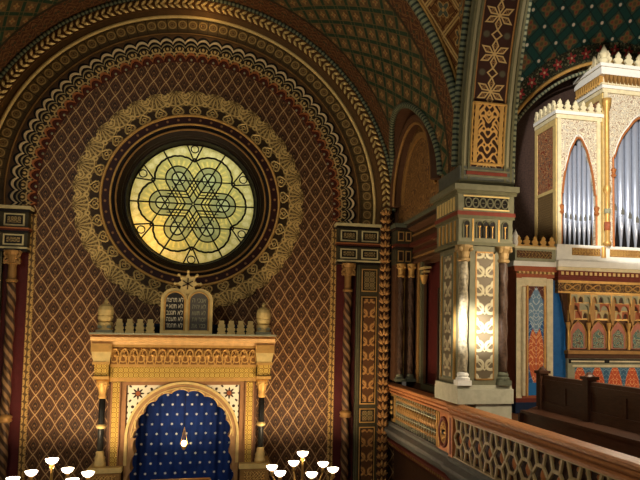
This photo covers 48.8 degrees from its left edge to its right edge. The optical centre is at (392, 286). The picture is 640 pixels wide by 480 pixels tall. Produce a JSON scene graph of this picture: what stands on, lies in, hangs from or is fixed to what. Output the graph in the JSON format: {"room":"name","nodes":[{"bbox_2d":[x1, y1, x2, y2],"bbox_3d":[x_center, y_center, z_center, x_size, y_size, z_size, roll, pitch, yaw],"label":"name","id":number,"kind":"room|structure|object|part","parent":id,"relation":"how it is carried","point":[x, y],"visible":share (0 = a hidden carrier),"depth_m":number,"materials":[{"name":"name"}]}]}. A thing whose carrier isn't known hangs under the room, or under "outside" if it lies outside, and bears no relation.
{"room":"house of worship","nodes":[
{"label":"house of worship","id":0,"kind":"room"},
{"bbox_2d":[1,29,401,479],"bbox_3d":[-5.001,-0.035,17.288,10.700,15.000,0.750,2,-4,-14],"label":"wall","id":1,"kind":"structure","parent":0,"point":[69,291],"depth_m":16.90,"materials":[{"name":"paint"}]},
{"bbox_2d":[0,251,3,320],"bbox_3d":[-9.180,3.236,15.557,0.580,8.120,0.190,2,-4,-14],"label":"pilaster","id":2,"kind":"object","parent":1,"relation":"attached to","point":[1,252],"visible":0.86,"depth_m":15.80,"materials":[{"name":"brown paint"}]},
{"bbox_2d":[0,252,28,477],"bbox_3d":[-8.668,3.257,15.756,0.510,8.120,0.050,2,-4,-14],"label":"bay","id":3,"kind":"object","parent":1,"relation":"attached to","point":[22,269],"visible":0.5,"depth_m":15.86,"materials":[{"name":"red paint"}]},
{"bbox_2d":[0,205,34,252],"bbox_3d":[-8.809,-1.305,15.845,1.160,1.030,0.360,2,-4,-14],"label":"entablature","id":4,"kind":"object","parent":1,"relation":"attached to","point":[15,220],"visible":1,"depth_m":15.81,"materials":[{"name":"paint"}]},
{"bbox_2d":[18,214,36,479],"bbox_3d":[-8.353,2.828,15.871,0.130,9.000,0.030,2,-4,-14],"label":"wall strip","id":5,"kind":"object","parent":1,"relation":"attached to","point":[31,262],"visible":1,"depth_m":15.95,"materials":[{"name":"gold metal"}]},
{"bbox_2d":[3,32,359,222],"bbox_3d":[-4.835,-3.961,17.113,8.300,4.523,0.146,2,-4,-14],"label":"trim","id":6,"kind":"structure","parent":1,"relation":"attached to","point":[64,75],"depth_m":17.01,"materials":[{"name":"gold metal"}]},
{"bbox_2d":[8,36,355,222],"bbox_3d":[-4.833,-3.912,17.097,8.074,4.397,0.170,2,-4,-14],"label":"trim","id":7,"kind":"structure","parent":1,"relation":"attached to","point":[22,146],"depth_m":17.00,"materials":[{"name":"black paint"}]},
{"bbox_2d":[20,46,346,221],"bbox_3d":[-4.841,-3.829,17.121,7.720,4.207,0.090,2,-4,-14],"label":"trim","id":8,"kind":"structure","parent":1,"relation":"attached to","point":[37,139],"depth_m":17.07,"materials":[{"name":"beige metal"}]},
{"bbox_2d":[30,55,338,220],"bbox_3d":[-4.852,-3.718,17.153,7.235,3.939,0.030,2,-4,-14],"label":"trim","id":9,"kind":"structure","parent":1,"relation":"attached to","point":[200,59],"depth_m":17.12,"materials":[{"name":"red paint"}]},
{"bbox_2d":[0,19,372,223],"bbox_3d":[-4.833,-4.111,17.125,8.960,4.883,0.140,2,-4,-14],"label":"trim","id":10,"kind":"structure","parent":1,"relation":"attached to","point":[29,95],"depth_m":17.13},
{"bbox_2d":[72,91,303,309],"bbox_3d":[-4.957,-2.063,17.367,5.409,5.430,0.844,2,-4,-14],"label":"window","id":11,"kind":"structure","parent":1,"relation":"in","point":[175,182],"depth_m":17.30,"materials":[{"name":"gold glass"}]},
{"bbox_3d":[-4.864,-2.087,16.991,4.238,4.238,0.068,2,-4,-14],"label":"gilt moulding","id":12,"kind":"part","parent":11,"relation":"part of","materials":[{"name":"gold metal"}]},
{"bbox_3d":[-4.866,-2.086,17.001,3.796,3.796,0.052,2,-4,-14],"label":"gilt moulding","id":13,"kind":"part","parent":11,"relation":"part of","materials":[{"name":"gold metal"}]},
{"bbox_3d":[-4.876,-2.084,17.040,3.552,3.552,0.048,2,-4,-14],"label":"gilt moulding","id":14,"kind":"part","parent":11,"relation":"part of","materials":[{"name":"gold metal"}]},
{"bbox_3d":[-5.008,-2.051,17.569,3.120,3.120,0.012,2,-4,-14],"label":"glass pane","id":15,"kind":"part","parent":11,"relation":"part of","materials":[{"name":"yellow glass"}]},
{"bbox_2d":[0,15,375,223],"bbox_3d":[-4.809,-4.152,17.031,9.114,4.967,0.084,2,-4,-14],"label":"trim","id":16,"kind":"structure","parent":1,"relation":"attached to","point":[77,41],"depth_m":17.20,"materials":[{"name":"gold metal"}]},
{"bbox_2d":[0,10,380,224],"bbox_3d":[-4.828,-4.207,17.117,9.380,5.112,0.170,2,-4,-14],"label":"trim","id":17,"kind":"structure","parent":1,"relation":"attached to","point":[45,57],"depth_m":17.27,"materials":[{"name":"paint"}]},
{"bbox_2d":[0,0,391,212],"bbox_3d":[-4.811,-4.529,17.090,9.940,5.032,0.270,2,-4,-14],"label":"trim","id":18,"kind":"structure","parent":1,"relation":"attached to","point":[42,47],"depth_m":17.26,"materials":[{"name":"gold"}]},
{"bbox_2d":[0,0,395,211],"bbox_3d":[-4.794,-4.614,17.032,10.140,5.070,0.100,2,-4,-14],"label":"trim","id":19,"kind":"structure","parent":1,"relation":"attached to","point":[30,45],"depth_m":17.45,"materials":[{"name":"gold metal"}]},
{"bbox_2d":[326,229,336,479],"bbox_3d":[-1.551,3.042,17.554,0.130,9.000,0.030,2,-4,-14],"label":"wall strip","id":20,"kind":"object","parent":1,"relation":"attached to","point":[333,240],"visible":1,"depth_m":17.62,"materials":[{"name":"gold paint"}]},
{"bbox_2d":[332,264,355,479],"bbox_3d":[-1.245,3.490,17.593,0.510,8.120,0.050,2,-4,-14],"label":"wall panel","id":21,"kind":"object","parent":1,"relation":"attached to","point":[340,280],"visible":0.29,"depth_m":17.65,"materials":[{"name":"red paint"}]},
{"bbox_2d":[334,222,381,265],"bbox_3d":[-0.892,-1.057,17.804,1.160,1.030,0.360,2,-4,-14],"label":"entablature","id":22,"kind":"object","parent":1,"relation":"attached to","point":[357,243],"visible":1,"depth_m":17.71,"materials":[{"name":"paint"}]},
{"bbox_2d":[352,265,378,479],"bbox_3d":[-0.699,3.502,17.656,0.580,8.120,0.190,2,-4,-14],"label":"pilaster","id":23,"kind":"object","parent":1,"relation":"attached to","point":[367,276],"visible":0.97,"depth_m":17.66,"materials":[{"name":"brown paint"}]},
{"bbox_2d":[0,0,456,177],"bbox_3d":[-4.205,-4.761,14.669,10.140,5.070,5.280,2,-4,-14],"label":"ceiling","id":24,"kind":"structure","parent":0,"point":[381,46],"depth_m":15.53,"materials":[{"name":"paint"}]},
{"bbox_2d":[421,0,464,166],"bbox_3d":[-2.840,-5.756,9.277,9.940,7.025,5.943,2,-4,-14],"label":"spandrel","id":25,"kind":"structure","parent":24,"relation":"attached to","point":[447,15],"depth_m":13.26,"materials":[{"name":"brown paint"}]},
{"bbox_2d":[393,108,465,479],"bbox_3d":[0.629,1.649,15.475,0.883,11.570,5.280,2,-4,-14],"label":"wall","id":26,"kind":"structure","parent":0,"point":[419,189],"depth_m":16.66,"materials":[{"name":"brown paint"}]},
{"bbox_2d":[376,209,391,479],"bbox_3d":[-0.264,2.780,17.696,0.313,9.579,0.410,2,-4,-14],"label":"trim","id":27,"kind":"structure","parent":26,"relation":"attached to","point":[383,307],"depth_m":17.66,"materials":[{"name":"gold metal"}]},
{"bbox_2d":[404,264,416,381],"bbox_3d":[0.456,0.901,17.316,0.238,2.900,0.238,2,-4,-14],"label":"column","id":28,"kind":"structure","parent":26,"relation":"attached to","point":[411,268],"depth_m":17.26,"materials":[{"name":"paint"}]},
{"bbox_2d":[388,205,439,380],"bbox_3d":[0.660,0.287,15.944,0.560,3.950,4.450,2,-4,-14],"label":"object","id":29,"kind":"structure","parent":26,"relation":"attached to","point":[414,240],"depth_m":17.44,"materials":[{"name":"brown paint"}]},
{"bbox_2d":[389,114,440,207],"bbox_3d":[0.498,-3.044,16.313,0.260,1.840,3.680,2,-4,-14],"label":"trim","id":30,"kind":"structure","parent":26,"relation":"attached to","point":[401,163],"depth_m":17.14,"materials":[{"name":"brown paint"}]},
{"bbox_2d":[389,102,441,176],"bbox_3d":[0.315,-3.182,16.276,0.578,2.012,4.020,2,-4,-14],"label":"trim","id":31,"kind":"structure","parent":26,"relation":"attached to","point":[416,110],"depth_m":15.25,"materials":[{"name":"green paint"}]},
{"bbox_2d":[419,266,430,283],"bbox_3d":[0.743,-0.246,16.427,0.220,0.400,0.480,2,-4,-14],"label":"capital","id":32,"kind":"object","parent":26,"relation":"attached to","point":[424,277],"visible":1,"depth_m":16.36,"materials":[{"name":"gold metal"}]},
{"bbox_2d":[416,262,439,392],"bbox_3d":[1.112,0.865,15.711,0.360,3.020,2.850,2,-4,-14],"label":"door frame","id":33,"kind":"structure","parent":26,"relation":"attached to","point":[420,287],"depth_m":16.70,"materials":[{"name":"wood"}]},
{"bbox_2d":[426,261,439,384],"bbox_3d":[1.331,1.000,15.577,0.490,3.700,2.900,2,-4,-14],"label":"recess","id":34,"kind":"structure","parent":26,"relation":"attached to","point":[433,280],"depth_m":16.44,"materials":[{"name":"red paint"}]},
{"bbox_2d":[406,0,459,138],"bbox_3d":[-3.552,-4.999,12.059,10.435,5.220,0.162,2,-4,-14],"label":"trim","id":35,"kind":"structure","parent":26,"relation":"attached to","point":[417,6],"depth_m":13.07,"materials":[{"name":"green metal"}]},
{"bbox_2d":[451,0,474,166],"bbox_3d":[1.894,-5.941,10.713,0.145,7.095,5.677,2,-4,-14],"label":"trim","id":36,"kind":"structure","parent":26,"relation":"attached to","point":[469,4],"depth_m":12.89,"materials":[{"name":"green paint"}]},
{"bbox_2d":[512,413,517,420],"bbox_3d":[6.441,4.950,11.339,9.550,4.610,15.500,2,-4,-14],"label":"floor","id":37,"kind":"structure","parent":0,"point":[514,416],"depth_m":15.32,"materials":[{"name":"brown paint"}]},
{"bbox_2d":[384,382,451,479],"bbox_3d":[0.487,3.114,15.389,0.290,1.630,5.160,2,-4,-14],"label":"balustrade","id":38,"kind":"object","parent":37,"relation":"attached to","point":[417,427],"visible":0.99,"depth_m":15.04,"materials":[{"name":"wood"}]},
{"bbox_2d":[394,263,405,381],"bbox_3d":[0.199,0.894,17.273,0.238,2.900,0.238,2,-4,-14],"label":"column","id":39,"kind":"structure","parent":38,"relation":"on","point":[399,377],"depth_m":17.22,"materials":[{"name":"paint"}]},
{"bbox_3d":[0.539,2.911,15.415,0.172,0.760,5.160,2,-4,-14],"label":"lattice panel","id":40,"kind":"part","parent":38,"relation":"part of","materials":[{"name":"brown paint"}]},
{"bbox_3d":[0.477,3.478,15.364,0.280,0.420,5.160,2,-4,-14],"label":"moulding","id":41,"kind":"part","parent":38,"relation":"part of","materials":[{"name":"wood"}]},
{"bbox_3d":[0.541,2.432,15.445,0.200,0.260,5.160,2,-4,-14],"label":"rail","id":42,"kind":"part","parent":38,"relation":"part of","materials":[{"name":"brown wood"}]},
{"bbox_3d":[1.015,2.792,13.419,0.170,0.730,1.010,2,-4,-14],"label":"medallion panel","id":43,"kind":"part","parent":38,"relation":"part of","materials":[{"name":"brown wood"}]},
{"bbox_2d":[430,165,519,418],"bbox_3d":[1.516,0.273,13.340,1.250,4.860,1.570,2,-4,-14],"label":"pier","id":44,"kind":"object","parent":37,"relation":"on","point":[475,217],"visible":1,"depth_m":12.78,"materials":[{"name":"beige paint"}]},
{"bbox_3d":[1.058,0.560,13.239,0.050,2.340,0.770,2,-4,-14],"label":"panel","id":45,"kind":"part","parent":44,"relation":"part of","materials":[{"name":"gold metal"}]},
{"bbox_3d":[1.546,-1.712,13.471,1.250,0.160,1.570,2,-4,-14],"label":"cornice","id":46,"kind":"part","parent":44,"relation":"part of","materials":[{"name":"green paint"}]},
{"bbox_3d":[1.679,0.537,12.754,0.370,2.340,0.032,2,-4,-14],"label":"panel","id":47,"kind":"part","parent":44,"relation":"part of","materials":[{"name":"gold metal"}]},
{"bbox_2d":[461,0,528,182],"bbox_3d":[2.462,-5.610,10.431,0.994,7.045,5.652,2,-4,-14],"label":"arch","id":48,"kind":"structure","parent":44,"relation":"on","point":[498,26],"depth_m":12.73,"materials":[{"name":"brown paint"}]},
{"bbox_2d":[470,101,506,166],"bbox_3d":[1.767,-2.797,12.862,0.680,1.144,0.177,2,-4,-14],"label":"panel","id":49,"kind":"object","parent":48,"relation":"attached to","point":[488,120],"visible":1,"depth_m":12.88,"materials":[{"name":"gold metal"}]},
{"bbox_2d":[512,0,531,183],"bbox_3d":[2.970,-5.632,10.607,0.110,7.128,5.730,2,-4,-14],"label":"trim","id":50,"kind":"structure","parent":44,"relation":"attached to","point":[530,1],"depth_m":12.95,"materials":[{"name":"green paint"}]},
{"bbox_2d":[441,403,639,479],"bbox_3d":[2.314,2.640,7.806,0.325,1.630,10.468,2,-4,-14],"label":"balustrade","id":51,"kind":"object","parent":37,"relation":"on","point":[482,445],"visible":0.99,"depth_m":10.00,"materials":[{"name":"brown wood"}]},
{"bbox_3d":[1.120,2.742,12.793,0.150,0.750,0.220,2,-4,-14],"label":"post","id":52,"kind":"part","parent":51,"relation":"part of","materials":[{"name":"brown wood"}]},
{"bbox_3d":[2.281,3.005,7.800,0.280,0.420,10.420,2,-4,-14],"label":"moulding","id":53,"kind":"part","parent":51,"relation":"part of","materials":[{"name":"stone"}]},
{"bbox_3d":[2.352,2.440,7.834,0.080,0.745,10.416,2,-4,-14],"label":"openwork panel","id":54,"kind":"part","parent":51,"relation":"part of","materials":[{"name":"green paint"}]},
{"bbox_3d":[2.409,2.428,7.833,0.140,0.740,10.448,2,-4,-14],"label":"backing panel","id":55,"kind":"part","parent":51,"relation":"part of","materials":[{"name":"brown wood"}]},
{"bbox_2d":[507,45,639,413],"bbox_3d":[5.738,-1.409,17.420,6.380,8.880,1.450,2,-4,-14],"label":"pipe organ","id":56,"kind":"object","parent":37,"relation":"on","point":[573,311],"visible":0.94,"depth_m":16.72,"materials":[{"name":"wood"}]},
{"bbox_3d":[3.158,-0.522,16.781,1.120,0.710,1.326,2,-4,-14],"label":"pavilion cornice","id":57,"kind":"part","parent":56,"relation":"part of","materials":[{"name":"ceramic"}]},
{"bbox_3d":[3.328,1.261,16.201,0.380,2.520,0.001,2,-4,-14],"label":"blue panel","id":58,"kind":"part","parent":56,"relation":"part of","materials":[{"name":"paint"}]},
{"bbox_3d":[3.750,-2.459,17.147,0.033,3.040,1.145,2,-4,-14],"label":"panel","id":59,"kind":"part","parent":56,"relation":"part of","materials":[{"name":"brown wood"}]},
{"bbox_3d":[4.347,-4.050,17.356,1.270,0.180,1.220,2,-4,-14],"label":"tower cornice","id":60,"kind":"part","parent":56,"relation":"part of","materials":[{"name":"beige paint"}]},
{"bbox_3d":[4.458,-2.477,16.708,1.130,3.040,0.133,2,-4,-14],"label":"tower arch moulding","id":61,"kind":"part","parent":56,"relation":"part of","materials":[{"name":"beige wood"}]},
{"bbox_3d":[4.927,-2.783,17.430,0.033,3.760,1.205,2,-4,-14],"label":"panel","id":62,"kind":"part","parent":56,"relation":"part of","materials":[{"name":"beige wood"}]},
{"bbox_3d":[6.354,-4.960,17.836,3.120,0.680,1.370,2,-4,-14],"label":"tower cornice","id":63,"kind":"part","parent":56,"relation":"part of","materials":[{"name":"beige paint"}]},
{"bbox_3d":[6.333,2.343,16.873,4.260,0.740,0.001,2,-4,-14],"label":"orange panel","id":64,"kind":"part","parent":56,"relation":"part of","materials":[{"name":"orange paint"}]},
{"bbox_3d":[6.453,-2.778,17.162,2.800,3.760,0.133,2,-4,-14],"label":"tower arch moulding","id":65,"kind":"part","parent":56,"relation":"part of","materials":[{"name":"gold metal"}]},
{"bbox_2d":[518,366,639,457],"bbox_3d":[3.538,1.810,8.617,0.560,1.230,8.450,2,-4,-14],"label":"pew","id":66,"kind":"object","parent":37,"relation":"on","point":[605,415],"visible":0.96,"depth_m":10.86,"materials":[{"name":"brown wood"}]},
{"bbox_3d":[2.498,2.424,12.599,0.490,0.500,0.060,2,-4,-14],"label":"panel","id":67,"kind":"part","parent":66,"relation":"part of","materials":[{"name":"brown wood"}]},
{"bbox_3d":[2.709,2.064,12.643,0.220,1.230,0.220,2,-4,-14],"label":"post","id":68,"kind":"part","parent":66,"relation":"part of","materials":[{"name":"brown wood"}]},
{"bbox_3d":[3.497,2.195,8.526,0.420,0.450,8.340,2,-4,-14],"label":"seat","id":69,"kind":"part","parent":66,"relation":"part of","materials":[{"name":"brown wood"}]},
{"bbox_3d":[3.110,1.964,11.035,0.220,1.230,0.220,2,-4,-14],"label":"post","id":70,"kind":"part","parent":66,"relation":"part of","materials":[{"name":"brown wood"}]},
{"bbox_3d":[3.723,1.892,8.601,0.104,1.070,8.340,2,-4,-14],"label":"backrest","id":71,"kind":"part","parent":66,"relation":"part of","materials":[{"name":"brown wood"}]},
{"bbox_2d":[513,63,624,244],"bbox_3d":[5.552,-1.292,17.867,8.520,8.700,1.079,2,-4,-14],"label":"wall","id":72,"kind":"structure","parent":0,"point":[524,202],"depth_m":17.72,"materials":[{"name":"brown paint"}]},
{"bbox_2d":[517,59,635,122],"bbox_3d":[5.631,-4.062,17.938,6.410,3.207,0.974,2,-4,-14],"label":"trim","id":73,"kind":"structure","parent":72,"relation":"attached to","point":[560,74],"depth_m":17.41,"materials":[{"name":"gold metal"}]},
{"bbox_2d":[521,0,639,102],"bbox_3d":[6.237,-6.531,15.512,8.400,9.265,6.004,2,-4,-14],"label":"ceiling","id":74,"kind":"structure","parent":0,"point":[555,27],"depth_m":17.09,"materials":[{"name":"green paint"}]},
{"bbox_2d":[518,42,639,106],"bbox_3d":[6.258,-6.646,15.732,7.160,8.513,5.517,2,-4,-14],"label":"painted border","id":75,"kind":"structure","parent":74,"relation":"attached to","point":[583,54],"depth_m":17.32,"materials":[{"name":"paint"}]},
{"bbox_3d":[-4.585,7.117,14.701,9.400,0.400,3.600,2,-4,-14],"label":"platform","id":76,"kind":"object","parent":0,"visible":0},
{"bbox_2d":[0,249,21,479],"bbox_3d":[-8.649,3.234,15.581,0.400,8.142,0.400,2,-4,-14],"label":"twisted column","id":77,"kind":"structure","parent":76,"relation":"on","point":[13,259],"depth_m":15.63,"materials":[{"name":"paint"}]},
{"bbox_2d":[6,458,94,479],"bbox_3d":[-6.689,5.192,13.573,1.519,3.630,1.519,2,-4,-14],"label":"lamp stand","id":78,"kind":"object","parent":76,"relation":"on","point":[67,470],"visible":1,"depth_m":13.90,"materials":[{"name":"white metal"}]},
{"bbox_3d":[-7.244,3.711,13.351,0.244,0.100,0.244,2,-4,-14],"label":"lamp shade","id":79,"kind":"part","parent":78,"relation":"part of","materials":[{"name":"beige glass"}]},
{"bbox_3d":[-7.232,3.754,14.009,0.244,0.100,0.244,2,-4,-14],"label":"lamp shade","id":80,"kind":"part","parent":78,"relation":"part of","materials":[{"name":"beige glass"}]},
{"bbox_3d":[-6.662,3.431,13.690,0.244,0.100,0.244,2,-4,-14],"label":"lamp shade","id":81,"kind":"part","parent":78,"relation":"part of","materials":[{"name":"beige glass"}]},
{"bbox_3d":[-6.655,3.784,14.328,0.244,0.100,0.244,2,-4,-14],"label":"lamp shade","id":82,"kind":"part","parent":78,"relation":"part of","materials":[{"name":"beige glass"}]},
{"bbox_3d":[-6.090,3.770,13.988,0.244,0.100,0.244,2,-4,-14],"label":"lamp shade","id":83,"kind":"part","parent":78,"relation":"part of","materials":[{"name":"beige glass"}]},
{"bbox_2d":[87,270,275,479],"bbox_3d":[-4.816,3.318,16.114,4.200,7.361,1.150,2,-4,-14],"label":"torah ark","id":84,"kind":"object","parent":76,"relation":"on","point":[148,369],"visible":1,"depth_m":16.07,"materials":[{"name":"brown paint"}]},
{"bbox_2d":[129,390,233,479],"bbox_3d":[-4.897,4.313,16.316,2.400,4.000,0.063,2,-4,-14],"label":"curtain","id":85,"kind":"object","parent":84,"relation":"hanging from","point":[159,454],"depth_m":16.36,"materials":[{"name":"blue fabric"}]},
{"bbox_3d":[-4.782,1.232,16.242,4.040,0.260,1.130,2,-4,-14],"label":"cornice","id":86,"kind":"part","parent":84,"relation":"part of","materials":[{"name":"beige metal"}]},
{"bbox_2d":[180,391,187,449],"bbox_3d":[-4.726,3.056,15.916,0.168,1.340,0.165,2,-4,-14],"label":"hanging lamp","id":87,"kind":"object","parent":84,"relation":"hanging from","point":[183,446],"visible":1,"depth_m":15.90,"materials":[{"name":"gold metal"}]},
{"bbox_3d":[-4.874,4.297,16.224,3.240,4.220,0.750,2,-4,-14],"label":"panel","id":88,"kind":"part","parent":84,"relation":"part of","materials":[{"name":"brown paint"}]},
{"bbox_2d":[152,478,210,479],"bbox_3d":[-4.665,5.599,15.214,1.443,2.695,0.650,2,-4,-14],"label":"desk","id":89,"kind":"object","parent":76,"relation":"on","point":[181,478],"visible":1,"depth_m":15.54,"materials":[{"name":"brown wood"}]},
{"bbox_2d":[266,451,338,479],"bbox_3d":[-1.934,5.341,14.750,1.484,3.630,1.544,2,-4,-14],"label":"lamp stand","id":90,"kind":"object","parent":76,"relation":"on","point":[311,475],"visible":1,"depth_m":14.84,"materials":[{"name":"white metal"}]},
{"bbox_3d":[-2.569,3.884,14.915,0.244,0.100,0.244,2,-4,-14],"label":"lamp shade","id":91,"kind":"part","parent":90,"relation":"part of","materials":[{"name":"beige glass"}]},
{"bbox_3d":[-2.301,3.848,14.313,0.244,0.100,0.244,2,-4,-14],"label":"lamp shade","id":92,"kind":"part","parent":90,"relation":"part of","materials":[{"name":"beige glass"}]},
{"bbox_3d":[-2.181,3.925,15.448,0.244,0.100,0.244,2,-4,-14],"label":"lamp shade","id":93,"kind":"part","parent":90,"relation":"part of","materials":[{"name":"beige glass"}]},
{"bbox_3d":[-2.047,4.238,15.153,0.098,0.560,0.713,3,-4,-27],"label":"arm","id":94,"kind":"part","parent":90,"relation":"part of","materials":[{"name":"gold metal"}]},
{"bbox_3d":[-1.908,3.580,14.866,0.244,0.100,0.244,2,-4,-14],"label":"lamp shade","id":95,"kind":"part","parent":90,"relation":"part of","materials":[{"name":"beige glass"}]},
{"bbox_3d":[-1.644,3.854,14.244,0.244,0.100,0.244,2,-4,-14],"label":"lamp shade","id":96,"kind":"part","parent":90,"relation":"part of","materials":[{"name":"beige glass"}]},
{"bbox_3d":[-1.721,4.241,15.118,0.096,0.560,0.713,-2,-5,39],"label":"arm","id":97,"kind":"part","parent":90,"relation":"part of","materials":[{"name":"gold metal"}]},
{"bbox_3d":[-1.524,3.930,15.378,0.244,0.100,0.244,2,-4,-14],"label":"lamp shade","id":98,"kind":"part","parent":90,"relation":"part of","materials":[{"name":"beige glass"}]},
{"bbox_3d":[-1.256,3.895,14.776,0.244,0.100,0.244,2,-4,-14],"label":"lamp shade","id":99,"kind":"part","parent":90,"relation":"part of","materials":[{"name":"beige glass"}]},
{"bbox_2d":[339,263,355,479],"bbox_3d":[-1.178,3.469,17.430,0.400,8.142,0.400,2,-4,-14],"label":"twisted column","id":100,"kind":"structure","parent":76,"relation":"on","point":[347,268],"depth_m":17.46,"materials":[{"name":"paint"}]}
]}

